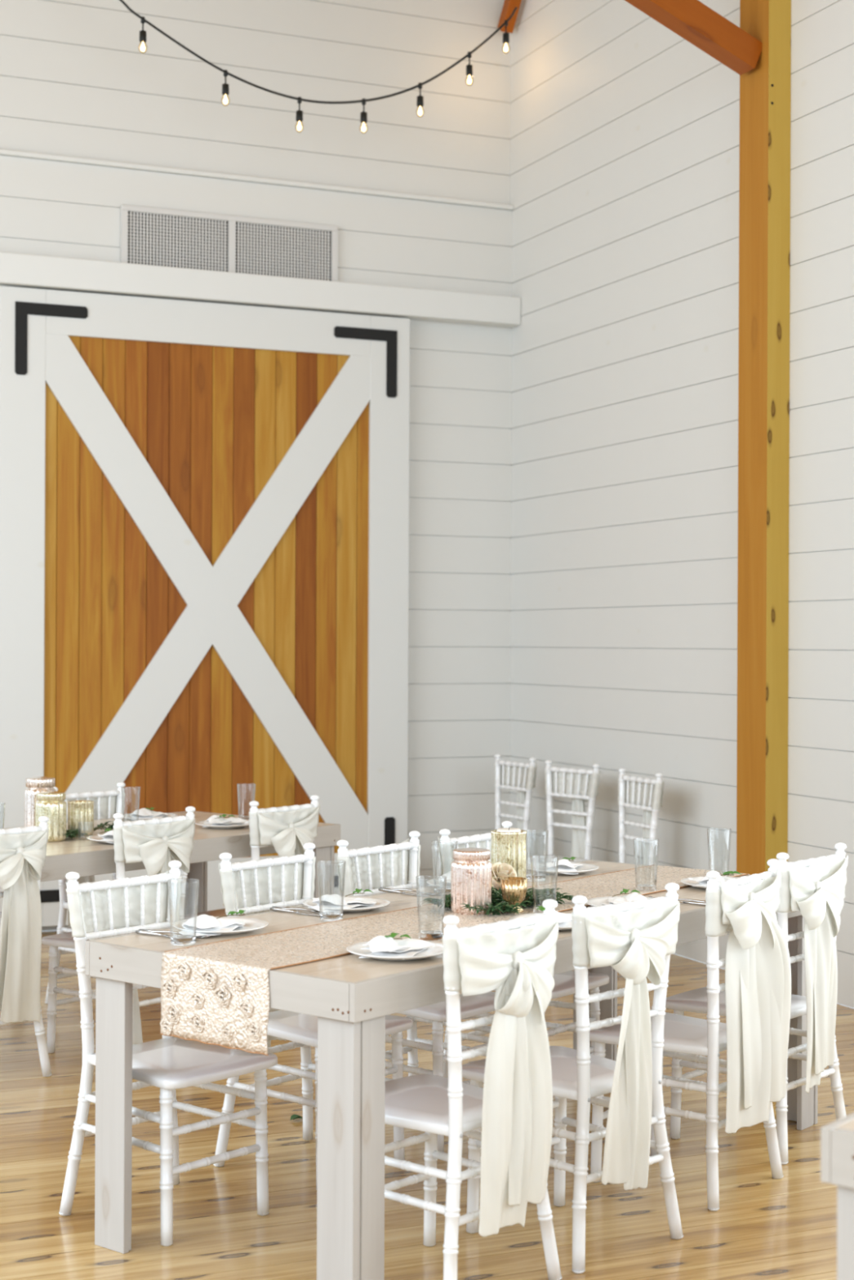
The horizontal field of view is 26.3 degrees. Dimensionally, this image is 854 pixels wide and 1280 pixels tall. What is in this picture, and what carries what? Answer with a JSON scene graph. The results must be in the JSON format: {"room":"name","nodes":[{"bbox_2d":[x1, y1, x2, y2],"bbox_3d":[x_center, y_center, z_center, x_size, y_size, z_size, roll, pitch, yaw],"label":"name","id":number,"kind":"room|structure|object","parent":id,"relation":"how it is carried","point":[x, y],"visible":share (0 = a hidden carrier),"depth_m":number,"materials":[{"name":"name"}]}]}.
{"room":"event hall","nodes":[
{"label":"event hall","id":0,"kind":"room"},
{"bbox_2d":[0,0,512,931],"bbox_3d":[-3.558,-1.294,9.239,8.782,5.700,0.155,0,0,-23],"label":"wall","id":1,"kind":"structure","parent":0,"point":[76,81],"depth_m":10.60,"materials":[{"name":"white wood"}]},
{"bbox_2d":[0,285,409,927],"bbox_3d":[-1.186,-0.166,10.092,2.336,3.385,0.055,0,0,-23],"label":"door","id":2,"kind":"structure","parent":1,"relation":"in","point":[204,506],"depth_m":10.06,"materials":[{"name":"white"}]},
{"bbox_2d":[120,204,337,281],"bbox_3d":[-1.090,-2.193,10.201,1.254,0.348,0.030,0,0,-23],"label":"air vent","id":3,"kind":"object","parent":1,"relation":"in","point":[151,236],"visible":0.82,"depth_m":10.19,"materials":[{"name":"white metal"}]},
{"bbox_2d":[128,211,228,271],"bbox_3d":[-1.371,-2.194,10.079,0.572,0.286,0.011,0,0,-23],"label":"grille","id":4,"kind":"object","parent":3,"relation":"attached to","point":[179,239],"depth_m":10.08,"materials":[{"name":"white metal"}]},
{"bbox_2d":[235,222,331,280],"bbox_3d":[-0.809,-2.191,10.321,0.572,0.286,0.011,0,0,-23],"label":"grille","id":5,"kind":"object","parent":3,"relation":"attached to","point":[300,250],"depth_m":10.32,"materials":[{"name":"white metal"}]},
{"bbox_2d":[0,148,513,210],"bbox_3d":[-3.524,-2.598,9.173,8.781,0.026,0.052,0,0,-23],"label":"trim","id":6,"kind":"structure","parent":1,"relation":"attached to","point":[2,152],"depth_m":10.24,"materials":[{"name":"white wood"}]},
{"bbox_2d":[0,251,520,328],"bbox_3d":[-3.500,-1.962,9.109,8.780,0.161,0.127,0,0,-23],"label":"door header beam","id":7,"kind":"structure","parent":1,"relation":"attached to","point":[16,269],"depth_m":10.15,"materials":[{"name":"white wood"}]},
{"bbox_2d":[0,930,853,1279],"bbox_3d":[-0.789,1.600,2.795,8.782,0.080,13.876,0,0,-23],"label":"floor","id":8,"kind":"structure","parent":0,"point":[763,1227],"depth_m":5.10,"materials":[{"name":"brown wood"}]},
{"bbox_2d":[0,815,52,1076],"bbox_3d":[-1.648,1.095,6.547,0.470,0.932,0.419,0,0,42],"label":"banquet chair","id":9,"kind":"object","parent":8,"relation":"on","point":[40,1032],"visible":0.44,"depth_m":6.53,"materials":[{"name":"white paint"}]},
{"bbox_2d":[0,827,48,1023],"bbox_3d":[-1.469,1.015,6.388,0.128,0.684,0.398,0,0,42],"label":"sash","id":10,"kind":"object","parent":9,"relation":"attached to","point":[22,855],"depth_m":6.41,"materials":[{"name":"white fabric"}]},
{"bbox_2d":[44,782,125,1004],"bbox_3d":[-1.333,1.097,7.851,0.470,0.932,0.419,0,0,43],"label":"banquet chair","id":11,"kind":"object","parent":8,"relation":"on","point":[61,928],"visible":0.19,"depth_m":7.90,"materials":[{"name":"white paint"}]},
{"bbox_2d":[66,792,124,926],"bbox_3d":[-1.507,0.991,8.012,0.123,0.647,0.398,0,0,43],"label":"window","id":12,"kind":"structure","parent":11,"relation":"attached to","point":[104,800],"depth_m":8.06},
{"bbox_2d":[41,806,195,1053],"bbox_3d":[-1.176,1.097,6.941,0.470,0.932,0.419,0,0,39],"label":"banquet chair","id":13,"kind":"object","parent":8,"relation":"on","point":[63,940],"visible":0.38,"depth_m":6.90,"materials":[{"name":"white paint"}]},
{"bbox_2d":[112,817,195,875],"bbox_3d":[-0.988,0.974,6.792,0.129,0.595,0.399,0,0,39],"label":"sash","id":14,"kind":"object","parent":13,"relation":"attached to","point":[153,845],"depth_m":6.73,"materials":[{"name":"white fabric"}]},
{"bbox_2d":[58,860,277,1246],"bbox_3d":[-0.690,1.097,4.967,0.470,0.932,0.419,0,0,42],"label":"banquet chair","id":15,"kind":"object","parent":8,"relation":"on","point":[169,1064],"visible":0.8,"depth_m":4.96,"materials":[{"name":"white paint"}]},
{"bbox_2d":[65,869,182,1044],"bbox_3d":[-0.867,0.985,5.125,0.124,0.657,0.400,0,0,42],"label":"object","id":16,"kind":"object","parent":15,"relation":"attached to","point":[74,904],"depth_m":5.11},
{"bbox_2d":[0,811,340,915],"bbox_3d":[-1.466,1.169,7.157,0.926,0.785,2.331,0,0,40],"label":"dining table","id":17,"kind":"object","parent":8,"relation":"on","point":[85,857],"visible":0.35,"depth_m":7.29,"materials":[{"name":"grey wood"}]},
{"bbox_2d":[24,776,56,826],"bbox_3d":[-1.531,0.659,7.241,0.125,0.235,0.122,0,0,-23],"label":"jar","id":18,"kind":"object","parent":17,"relation":"on","point":[35,784],"visible":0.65,"depth_m":7.19,"materials":[{"name":"glass"}]},
{"bbox_2d":[35,791,66,841],"bbox_3d":[-1.455,0.682,7.077,0.121,0.190,0.118,0,0,-23],"label":"jar","id":19,"kind":"object","parent":17,"relation":"on","point":[52,805],"visible":0.84,"depth_m":7.03,"materials":[{"name":"gold metal"}]},
{"bbox_2d":[67,800,93,835],"bbox_3d":[-1.379,0.710,7.285,0.107,0.135,0.104,0,0,-23],"label":"votive","id":20,"kind":"object","parent":17,"relation":"on","point":[81,811],"visible":0.89,"depth_m":7.24,"materials":[{"name":"gold metal"}]},
{"bbox_2d":[65,821,114,839],"bbox_3d":[-1.346,0.755,7.282,0.250,0.052,0.526,0,0,39],"label":"greenery garland","id":21,"kind":"object","parent":17,"relation":"on","point":[72,833],"visible":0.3,"depth_m":7.22,"materials":[{"name":"green plant"}]},
{"bbox_2d":[86,835,114,844],"bbox_3d":[-1.181,0.768,7.039,0.255,0.020,0.255,0,0,-35],"label":"dinner plate","id":22,"kind":"object","parent":17,"relation":"on","point":[95,837],"visible":0.23,"depth_m":6.99,"materials":[{"name":"white ceramic"}]},
{"bbox_2d":[97,830,114,843],"bbox_3d":[-1.177,0.749,7.039,0.144,0.048,0.237,0,0,27],"label":"napkin","id":23,"kind":"object","parent":22,"relation":"on","point":[108,836],"visible":0.34,"depth_m":6.96,"materials":[{"name":"white fabric"}]},
{"bbox_2d":[123,813,178,820],"bbox_3d":[-1.203,0.769,7.923,0.255,0.020,0.255,0,0,-35],"label":"dinner plate","id":24,"kind":"object","parent":17,"relation":"on","point":[170,815],"visible":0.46,"depth_m":7.94,"materials":[{"name":"white ceramic"}]},
{"bbox_2d":[129,808,168,820],"bbox_3d":[-1.208,0.750,7.922,0.140,0.048,0.241,0,0,27],"label":"napkin","id":25,"kind":"object","parent":24,"relation":"on","point":[143,812],"visible":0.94,"depth_m":7.88,"materials":[{"name":"white fabric"}]},
{"bbox_2d":[195,820,249,828],"bbox_3d":[-0.839,0.771,7.622,0.255,0.020,0.255,0,0,-35],"label":"dinner plate","id":26,"kind":"object","parent":17,"relation":"on","point":[199,823],"visible":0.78,"depth_m":7.54,"materials":[{"name":"white ceramic"}]},
{"bbox_2d":[203,814,248,826],"bbox_3d":[-0.841,0.752,7.618,0.151,0.047,0.229,0,0,27],"label":"napkin","id":27,"kind":"object","parent":26,"relation":"on","point":[232,820],"visible":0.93,"depth_m":7.60,"materials":[{"name":"white fabric"}]},
{"bbox_2d":[236,783,255,820],"bbox_3d":[-0.777,0.700,7.856,0.080,0.163,0.080,0,0,12],"label":"drinking glass","id":28,"kind":"object","parent":17,"relation":"on","point":[243,818],"visible":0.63,"depth_m":7.85,"materials":[{"name":"clear"}]},
{"bbox_2d":[183,795,319,919],"bbox_3d":[-0.736,1.100,7.473,0.470,0.932,0.419,0,0,38],"label":"banquet chair","id":29,"kind":"object","parent":8,"relation":"on","point":[314,803],"visible":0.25,"depth_m":7.36,"materials":[{"name":"white paint"}]},
{"bbox_2d":[248,805,319,907],"bbox_3d":[-0.545,0.977,7.327,0.129,0.608,0.400,0,0,38],"label":"sash","id":30,"kind":"object","parent":29,"relation":"attached to","point":[288,832],"depth_m":7.26,"materials":[{"name":"white fabric"}]},
{"bbox_2d":[213,842,413,1189],"bbox_3d":[-0.326,1.099,5.445,0.470,0.932,0.419,0,0,40],"label":"banquet chair","id":31,"kind":"object","parent":8,"relation":"on","point":[300,1028],"visible":0.48,"depth_m":5.45,"materials":[{"name":"white paint"}]},
{"bbox_2d":[218,856,315,1047],"bbox_3d":[-0.509,0.975,5.597,0.125,0.621,0.400,0,0,40],"label":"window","id":32,"kind":"structure","parent":31,"relation":"attached to","point":[228,884],"depth_m":5.58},
{"bbox_2d":[336,831,495,1152],"bbox_3d":[0.005,1.101,5.814,0.470,0.932,0.419,0,0,39],"label":"banquet chair","id":33,"kind":"object","parent":8,"relation":"on","point":[435,1014],"visible":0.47,"depth_m":5.79,"materials":[{"name":"white paint"}]},
{"bbox_2d":[335,837,420,896],"bbox_3d":[-0.181,0.958,5.963,0.126,0.596,0.398,0,0,39],"label":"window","id":34,"kind":"structure","parent":33,"relation":"attached to","point":[350,881],"depth_m":5.94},
{"bbox_2d":[84,859,817,1279],"bbox_3d":[0.208,1.175,5.333,0.926,0.785,2.331,0,0,39],"label":"dining table","id":35,"kind":"object","parent":8,"relation":"on","point":[351,997],"visible":0.48,"depth_m":4.34,"materials":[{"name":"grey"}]},
{"bbox_2d":[135,929,201,940],"bbox_3d":[-0.677,0.772,4.778,0.215,0.012,0.017,0,0,32],"label":"table knife","id":36,"kind":"object","parent":35,"relation":"on","point":[140,931],"visible":0.63,"depth_m":4.80,"materials":[{"name":"silver metal"}]},
{"bbox_2d":[138,928,211,937],"bbox_3d":[-0.663,0.772,4.808,0.219,0.012,0.023,0,0,25],"label":"fork","id":37,"kind":"object","parent":35,"relation":"on","point":[153,931],"visible":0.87,"depth_m":4.82,"materials":[{"name":"silver metal"}]},
{"bbox_2d":[168,879,199,946],"bbox_3d":[-0.624,0.696,4.680,0.080,0.163,0.080,0,0,19],"label":"drinking glass","id":38,"kind":"object","parent":35,"relation":"on","point":[179,940],"visible":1,"depth_m":4.67,"materials":[{"name":"clear glass"}]},
{"bbox_2d":[172,916,268,935],"bbox_3d":[-0.552,0.769,4.888,0.255,0.020,0.255,0,0,-29],"label":"dinner plate","id":39,"kind":"object","parent":35,"relation":"on","point":[251,924],"visible":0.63,"depth_m":4.89,"materials":[{"name":"white ceramic"}]},
{"bbox_2d":[178,914,244,936],"bbox_3d":[-0.571,0.749,4.862,0.140,0.048,0.241,0,0,33],"label":"napkin","id":40,"kind":"object","parent":39,"relation":"on","point":[204,922],"visible":0.99,"depth_m":4.81,"materials":[{"name":"white fabric"}]},
{"bbox_2d":[216,909,245,918],"bbox_3d":[-0.520,0.734,4.893,0.099,0.016,0.037,0,0,-38],"label":"sprig","id":41,"kind":"object","parent":40,"relation":"on","point":[241,911],"visible":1,"depth_m":4.89,"materials":[{"name":"green plant"}]},
{"bbox_2d":[269,906,319,915],"bbox_3d":[-0.363,0.774,5.198,0.215,0.012,0.017,0,0,36],"label":"table knife","id":42,"kind":"object","parent":35,"relation":"on","point":[273,908],"visible":0.83,"depth_m":5.22,"materials":[{"name":"silver metal"}]},
{"bbox_2d":[271,906,323,913],"bbox_3d":[-0.349,0.774,5.228,0.219,0.012,0.023,0,0,29],"label":"fork","id":43,"kind":"object","parent":35,"relation":"on","point":[291,908],"visible":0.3,"depth_m":5.23,"materials":[{"name":"silver metal"}]},
{"bbox_2d":[317,860,346,921],"bbox_3d":[-0.266,0.699,5.091,0.080,0.163,0.080,0,0,25],"label":"drinking glass","id":44,"kind":"object","parent":35,"relation":"on","point":[326,916],"visible":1,"depth_m":5.08,"materials":[{"name":"clear glass"}]},
{"bbox_2d":[302,896,390,912],"bbox_3d":[-0.234,0.770,5.306,0.255,0.020,0.255,0,0,-18],"label":"dinner plate","id":45,"kind":"object","parent":35,"relation":"on","point":[380,903],"visible":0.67,"depth_m":5.30,"materials":[{"name":"white ceramic"}]},
{"bbox_2d":[307,893,376,912],"bbox_3d":[-0.242,0.751,5.290,0.144,0.048,0.237,0,0,45],"label":"napkin","id":46,"kind":"object","parent":45,"relation":"on","point":[334,900],"visible":0.94,"depth_m":5.23,"materials":[{"name":"white fabric"}]},
{"bbox_2d":[346,939,443,961],"bbox_3d":[-0.071,0.770,4.513,0.255,0.020,0.255,0,0,-23],"label":"dinner plate","id":47,"kind":"object","parent":35,"relation":"on","point":[437,949],"visible":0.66,"depth_m":4.50,"materials":[{"name":"white ceramic"}]},
{"bbox_2d":[359,935,435,958],"bbox_3d":[-0.073,0.751,4.508,0.151,0.047,0.229,0,0,33],"label":"napkin","id":48,"kind":"object","parent":47,"relation":"on","point":[380,945],"visible":0.96,"depth_m":4.49,"materials":[{"name":"white fabric"}]},
{"bbox_2d":[384,932,411,938],"bbox_3d":[-0.090,0.735,4.515,0.093,0.017,0.043,0,0,-29],"label":"sprig","id":49,"kind":"object","parent":48,"relation":"on","point":[393,935],"visible":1,"depth_m":4.53,"materials":[{"name":"green plant"}]},
{"bbox_2d":[378,888,433,896],"bbox_3d":[-0.066,0.775,5.614,0.215,0.012,0.017,0,0,40],"label":"table knife","id":50,"kind":"object","parent":35,"relation":"on","point":[385,890],"visible":0.99,"depth_m":5.63,"materials":[{"name":"silver metal"}]},
{"bbox_2d":[379,887,440,894],"bbox_3d":[-0.052,0.776,5.643,0.219,0.012,0.023,0,0,33],"label":"fork","id":51,"kind":"object","parent":35,"relation":"on","point":[408,890],"visible":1,"depth_m":5.64,"materials":[{"name":"silver metal"}]},
{"bbox_2d":[415,875,446,941],"bbox_3d":[0.011,0.699,4.768,0.080,0.163,0.080,0,0,-26],"label":"drinking glass","id":52,"kind":"object","parent":35,"relation":"on","point":[427,935],"visible":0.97,"depth_m":4.76,"materials":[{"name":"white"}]},
{"bbox_2d":[426,878,450,887],"bbox_3d":[0.126,0.773,5.768,0.255,0.020,0.255,0,0,5],"label":"dinner plate","id":53,"kind":"object","parent":35,"relation":"on","point":[430,882],"visible":0.15,"depth_m":5.79,"materials":[{"name":"white ceramic"}]},
{"bbox_2d":[427,871,450,886],"bbox_3d":[0.122,0.754,5.764,0.230,0.047,0.151,0,0,-22],"label":"napkin","id":54,"kind":"object","parent":53,"relation":"on","point":[447,875],"visible":0.2,"depth_m":5.75,"materials":[{"name":"white fabric"}]},
{"bbox_2d":[431,840,457,895],"bbox_3d":[0.054,0.701,5.622,0.080,0.163,0.080,0,0,26],"label":"drinking glass","id":55,"kind":"object","parent":35,"relation":"on","point":[437,890],"visible":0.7,"depth_m":5.61,"materials":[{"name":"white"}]},
{"bbox_2d":[160,864,750,1055],"bbox_3d":[0.210,0.880,5.329,0.395,0.206,2.358,0,0,39],"label":"table runner","id":56,"kind":"object","parent":35,"relation":"on","point":[217,993],"visible":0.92,"depth_m":4.52,"materials":[{"name":"brown fabric"}]},
{"bbox_2d":[450,847,491,915],"bbox_3d":[0.127,0.689,5.227,0.118,0.186,0.118,0,0,-23],"label":"jar","id":57,"kind":"object","parent":56,"relation":"on","point":[471,868],"visible":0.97,"depth_m":5.18,"materials":[{"name":"pink glass"}]},
{"bbox_2d":[422,887,573,915],"bbox_3d":[0.224,0.758,5.346,0.320,0.056,0.555,0,0,39],"label":"greenery garland","id":58,"kind":"object","parent":56,"relation":"on","point":[498,904],"visible":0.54,"depth_m":5.29,"materials":[{"name":"green plant"}]},
{"bbox_2d":[491,862,516,890],"bbox_3d":[0.216,0.693,5.336,0.106,0.086,0.089,0,0,-18],"label":"rose","id":59,"kind":"object","parent":58,"relation":"on","point":[499,869],"visible":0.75,"depth_m":5.33,"materials":[{"name":"beige plant"}]},
{"bbox_2d":[490,829,526,887],"bbox_3d":[0.247,0.680,5.535,0.110,0.205,0.108,0,0,-23],"label":"ribbed vase","id":60,"kind":"object","parent":56,"relation":"on","point":[509,848],"visible":0.49,"depth_m":5.49,"materials":[{"name":"gold metal"}]},
{"bbox_2d":[496,826,520,832],"bbox_3d":[0.247,0.657,5.535,0.074,0.182,0.074,0,0,-23],"label":"pillar candle","id":61,"kind":"object","parent":60,"relation":"in","point":[508,829],"visible":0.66,"depth_m":5.52,"materials":[{"name":"white wax"}]},
{"bbox_2d":[500,876,528,912],"bbox_3d":[0.249,0.733,5.244,0.080,0.098,0.080,0,0,-23],"label":"candle holder","id":62,"kind":"object","parent":56,"relation":"on","point":[513,889],"visible":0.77,"depth_m":5.22,"materials":[{"name":"gold glass"}]},
{"bbox_2d":[530,855,558,913],"bbox_3d":[0.336,0.701,5.232,0.080,0.163,0.080,0,0,35],"label":"drinking glass","id":63,"kind":"object","parent":56,"relation":"on","point":[535,908],"visible":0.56,"depth_m":5.22,"materials":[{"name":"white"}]},
{"bbox_2d":[633,838,658,891],"bbox_3d":[0.684,0.703,5.710,0.080,0.163,0.080,0,0,-37],"label":"drinking glass","id":64,"kind":"object","parent":56,"relation":"on","point":[642,887],"visible":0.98,"depth_m":5.70,"materials":[{"name":"clear glass"}]},
{"bbox_2d":[706,827,731,876],"bbox_3d":[0.965,0.705,6.042,0.080,0.163,0.080,0,0,44],"label":"drinking glass","id":65,"kind":"object","parent":56,"relation":"on","point":[719,872],"visible":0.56,"depth_m":6.03,"materials":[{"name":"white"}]},
{"bbox_2d":[526,830,548,881],"bbox_3d":[0.355,0.702,5.955,0.080,0.163,0.080,0,0,32],"label":"drinking glass","id":66,"kind":"object","parent":35,"relation":"on","point":[535,877],"visible":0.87,"depth_m":5.94,"materials":[{"name":"clear glass"}]},
{"bbox_2d":[508,912,572,931],"bbox_3d":[0.351,0.773,4.988,0.255,0.020,0.255,0,0,-41],"label":"dinner plate","id":67,"kind":"object","parent":35,"relation":"on","point":[565,928],"visible":0.16,"depth_m":5.03,"materials":[{"name":"white ceramic"}]},
{"bbox_2d":[536,910,572,929],"bbox_3d":[0.347,0.753,4.987,0.140,0.048,0.241,0,0,22],"label":"napkin","id":68,"kind":"object","parent":67,"relation":"on","point":[564,919],"visible":0.27,"depth_m":4.94,"materials":[{"name":"white fabric"}]},
{"bbox_2d":[526,862,599,875],"bbox_3d":[0.453,0.774,6.172,0.255,0.020,0.255,0,0,44],"label":"dinner plate","id":69,"kind":"object","parent":35,"relation":"on","point":[585,868],"visible":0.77,"depth_m":6.18,"materials":[{"name":"white ceramic"}]},
{"bbox_2d":[537,858,582,874],"bbox_3d":[0.457,0.755,6.173,0.144,0.048,0.237,0,0,16],"label":"napkin","id":70,"kind":"object","parent":69,"relation":"on","point":[564,864],"visible":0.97,"depth_m":6.10,"materials":[{"name":"white fabric"}]},
{"bbox_2d":[585,896,652,906],"bbox_3d":[0.589,0.774,5.330,0.255,0.020,0.255,0,0,9],"label":"dinner plate","id":71,"kind":"object","parent":35,"relation":"on","point":[594,902],"visible":0.15,"depth_m":5.39,"materials":[{"name":"white ceramic"}]},
{"bbox_2d":[600,892,646,905],"bbox_3d":[0.586,0.755,5.326,0.140,0.048,0.241,0,0,-18],"label":"napkin","id":72,"kind":"object","parent":71,"relation":"on","point":[633,896],"visible":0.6,"depth_m":5.28,"materials":[{"name":"white fabric"}]},
{"bbox_2d":[679,901,705,906],"bbox_3d":[0.757,0.779,5.438,0.215,0.012,0.017,0,0,35],"label":"table knife","id":73,"kind":"object","parent":35,"relation":"on","point":[703,904],"visible":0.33,"depth_m":5.41,"materials":[{"name":"silver metal"}]},
{"bbox_2d":[680,876,736,889],"bbox_3d":[0.933,0.776,5.803,0.255,0.020,0.255,0,0,-35],"label":"dinner plate","id":74,"kind":"object","parent":35,"relation":"on","point":[686,881],"visible":0.28,"depth_m":5.83,"materials":[{"name":"white ceramic"}]},
{"bbox_2d":[688,875,729,887],"bbox_3d":[0.915,0.757,5.809,0.144,0.048,0.237,0,0,27],"label":"napkin","id":75,"kind":"object","parent":74,"relation":"on","point":[702,881],"visible":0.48,"depth_m":5.75,"materials":[{"name":"white fabric"}]},
{"bbox_2d":[384,898,561,1279],"bbox_3d":[0.025,1.099,4.482,0.470,0.932,0.419,0,0,43],"label":"banquet chair","id":76,"kind":"object","parent":8,"relation":"on","point":[433,1104],"visible":0.42,"depth_m":4.33,"materials":[{"name":"white paint"}]},
{"bbox_2d":[442,920,558,1236],"bbox_3d":[0.202,1.034,4.319,0.130,0.708,0.398,0,0,43],"label":"sash","id":77,"kind":"object","parent":76,"relation":"attached to","point":[517,1119],"depth_m":4.29,"materials":[{"name":"white fabric"}]},
{"bbox_2d":[432,754,536,878],"bbox_3d":[0.307,1.107,10.044,0.470,0.932,0.419,0,0,-29],"label":"banquet chair","id":78,"kind":"object","parent":8,"relation":"on","point":[526,806],"visible":0.42,"depth_m":10.12,"materials":[{"name":"white paint"}]},
{"bbox_2d":[493,763,537,855],"bbox_3d":[0.514,1.003,10.161,0.123,0.647,0.398,0,0,-29],"label":"chair back","id":79,"kind":"object","parent":78,"relation":"attached to","point":[531,772],"depth_m":10.13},
{"bbox_2d":[439,820,608,1078],"bbox_3d":[0.332,1.103,6.169,0.470,0.932,0.419,0,0,38],"label":"banquet chair","id":80,"kind":"object","parent":8,"relation":"on","point":[564,983],"visible":0.22,"depth_m":6.15,"materials":[{"name":"white paint"}]},
{"bbox_2d":[437,836,491,874],"bbox_3d":[0.145,0.952,6.314,0.122,0.579,0.396,0,0,38],"label":"chair back","id":81,"kind":"object","parent":80,"relation":"attached to","point":[446,851],"depth_m":6.14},
{"bbox_2d":[526,760,599,869],"bbox_3d":[0.604,1.108,9.513,0.470,0.932,0.419,0,0,-39],"label":"banquet chair","id":82,"kind":"object","parent":8,"relation":"on","point":[541,858],"visible":0.45,"depth_m":9.62,"materials":[{"name":"white paint"}]},
{"bbox_2d":[544,769,599,858],"bbox_3d":[0.788,1.003,9.663,0.123,0.647,0.398,0,0,-39],"label":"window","id":83,"kind":"structure","parent":82,"relation":"attached to","point":[578,846],"depth_m":9.64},
{"bbox_2d":[462,882,683,1274],"bbox_3d":[0.368,1.101,4.821,0.419,0.932,0.470,0,0,-43],"label":"banquet chair","id":84,"kind":"object","parent":8,"relation":"on","point":[581,1076],"visible":0.54,"depth_m":4.76,"materials":[{"name":"white paint"}]},
{"bbox_2d":[571,901,679,1190],"bbox_3d":[0.532,1.032,4.648,0.400,0.705,0.128,0,0,-43],"label":"sash","id":85,"kind":"object","parent":84,"relation":"attached to","point":[636,944],"depth_m":4.59,"materials":[{"name":"white fabric"}]},
{"bbox_2d":[617,768,662,865],"bbox_3d":[0.861,1.108,8.934,0.470,0.932,0.419,0,0,-23],"label":"banquet chair","id":86,"kind":"object","parent":8,"relation":"on","point":[622,777],"visible":0.38,"depth_m":9.03,"materials":[{"name":"white paint"}]},
{"bbox_2d":[617,777,664,865],"bbox_3d":[1.080,1.004,9.029,0.123,0.647,0.398,0,0,-23],"label":"chair back","id":87,"kind":"object","parent":86,"relation":"attached to","point":[657,793],"depth_m":9.00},
{"bbox_2d":[589,858,783,1211],"bbox_3d":[0.736,1.103,5.320,0.470,0.932,0.419,0,0,38],"label":"banquet chair","id":88,"kind":"object","parent":8,"relation":"on","point":[684,1036],"visible":0.42,"depth_m":5.14,"materials":[{"name":"white paint"}]},
{"bbox_2d":[704,864,791,1133],"bbox_3d":[0.933,1.011,5.168,0.147,0.718,0.396,0,0,38],"label":"sash","id":89,"kind":"object","parent":88,"relation":"attached to","point":[757,969],"depth_m":5.12,"materials":[{"name":"white fabric"}]},
{"bbox_2d":[665,842,846,1164],"bbox_3d":[1.030,1.105,5.773,0.470,0.932,0.419,0,0,41],"label":"banquet chair","id":90,"kind":"object","parent":8,"relation":"on","point":[695,1000],"visible":0.42,"depth_m":5.72,"materials":[{"name":"white paint"}]},
{"bbox_2d":[776,854,848,1093],"bbox_3d":[1.211,1.022,5.618,0.125,0.691,0.396,0,0,41],"label":"sash","id":91,"kind":"object","parent":90,"relation":"attached to","point":[817,891],"depth_m":5.55,"materials":[{"name":"white fabric"}]},
{"bbox_2d":[736,0,791,875],"bbox_3d":[1.540,-1.274,8.359,0.118,5.700,0.238,0,0,-23],"label":"timber post","id":92,"kind":"object","parent":8,"relation":"on","point":[764,149],"visible":0.84,"depth_m":8.27,"materials":[{"name":"brown wood"}]},
{"bbox_2d":[624,0,761,75],"bbox_3d":[0.386,-3.155,7.855,2.442,1.129,0.120,0,0,-23],"label":"brace","id":93,"kind":"object","parent":92,"relation":"attached to","point":[704,28],"visible":1,"depth_m":8.19,"materials":[{"name":"brown wood"}]},
{"bbox_2d":[820,1112,853,1279],"bbox_3d":[1.721,1.179,3.546,0.926,0.785,2.331,0,0,39],"label":"dining table","id":94,"kind":"object","parent":8,"relation":"on","point":[837,1137],"visible":1,"depth_m":2.92,"materials":[{"name":"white wood"}]},
{"bbox_2d":[509,0,853,1008],"bbox_3d":[3.288,-1.270,4.614,0.120,5.700,13.866,0,0,-23],"label":"wall","id":95,"kind":"structure","parent":0,"point":[624,139],"depth_m":9.28,"materials":[{"name":"white wood"}]},
{"bbox_3d":[-0.751,-4.180,2.922,8.902,0.080,13.966,0,0,-23],"label":"ceiling","id":96,"kind":"structure","parent":0,"visible":0},
{"bbox_2d":[497,0,521,33],"bbox_3d":[0.540,-3.865,10.660,0.075,0.542,0.445,0,0,-23],"label":"brace","id":97,"kind":"object","parent":96,"relation":"attached to","point":[508,6],"visible":0.9,"depth_m":10.76,"materials":[{"name":"brown wood"}]},
{"bbox_2d":[119,0,517,133],"bbox_3d":[-0.600,-3.162,9.767,2.616,0.928,0.200,0,0,-28],"label":"string lights","id":98,"kind":"object","parent":97,"relation":"hanging from","point":[143,35],"visible":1,"depth_m":9.80,"materials":[{"name":"black plastic"}]},
{"bbox_2d":[137,16,147,53],"bbox_3d":[-1.458,-3.106,9.389,0.049,0.191,0.049,0,0,-23],"label":"bulb","id":99,"kind":"object","parent":98,"relation":"attached to","point":[143,35],"depth_m":9.38,"materials":[{"name":"glass"}]},
{"bbox_2d":[221,69,230,106],"bbox_3d":[-1.054,-2.887,9.564,0.049,0.191,0.049,0,0,-23],"label":"bulb","id":100,"kind":"object","parent":98,"relation":"attached to","point":[225,86],"depth_m":9.55,"materials":[{"name":"white"}]},
{"bbox_2d":[294,97,303,133],"bbox_3d":[-0.678,-2.794,9.726,0.049,0.191,0.049,0,0,-23],"label":"bulb","id":101,"kind":"object","parent":98,"relation":"attached to","point":[299,117],"depth_m":9.72,"materials":[{"name":"white"}]},
{"bbox_2d":[359,98,368,133],"bbox_3d":[-0.341,-2.828,9.872,0.049,0.191,0.049,0,0,-23],"label":"bulb","id":102,"kind":"object","parent":98,"relation":"attached to","point":[363,115],"depth_m":9.86,"materials":[{"name":"white"}]},
{"bbox_2d":[415,82,424,117],"bbox_3d":[-0.037,-2.954,10.003,0.049,0.191,0.049,0,0,-23],"label":"bulb","id":103,"kind":"object","parent":98,"relation":"attached to","point":[420,103],"depth_m":9.99,"materials":[{"name":"white"}]},
{"bbox_2d":[465,51,473,86],"bbox_3d":[0.235,-3.161,10.121,0.049,0.191,0.049,0,0,-23],"label":"bulb","id":104,"kind":"object","parent":98,"relation":"attached to","point":[468,67],"depth_m":10.11,"materials":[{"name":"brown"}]},
{"bbox_2d":[501,19,510,53],"bbox_3d":[0.445,-3.397,10.298,0.049,0.191,0.049,0,0,-23],"label":"bulb","id":105,"kind":"object","parent":98,"relation":"attached to","point":[505,35],"depth_m":10.29,"materials":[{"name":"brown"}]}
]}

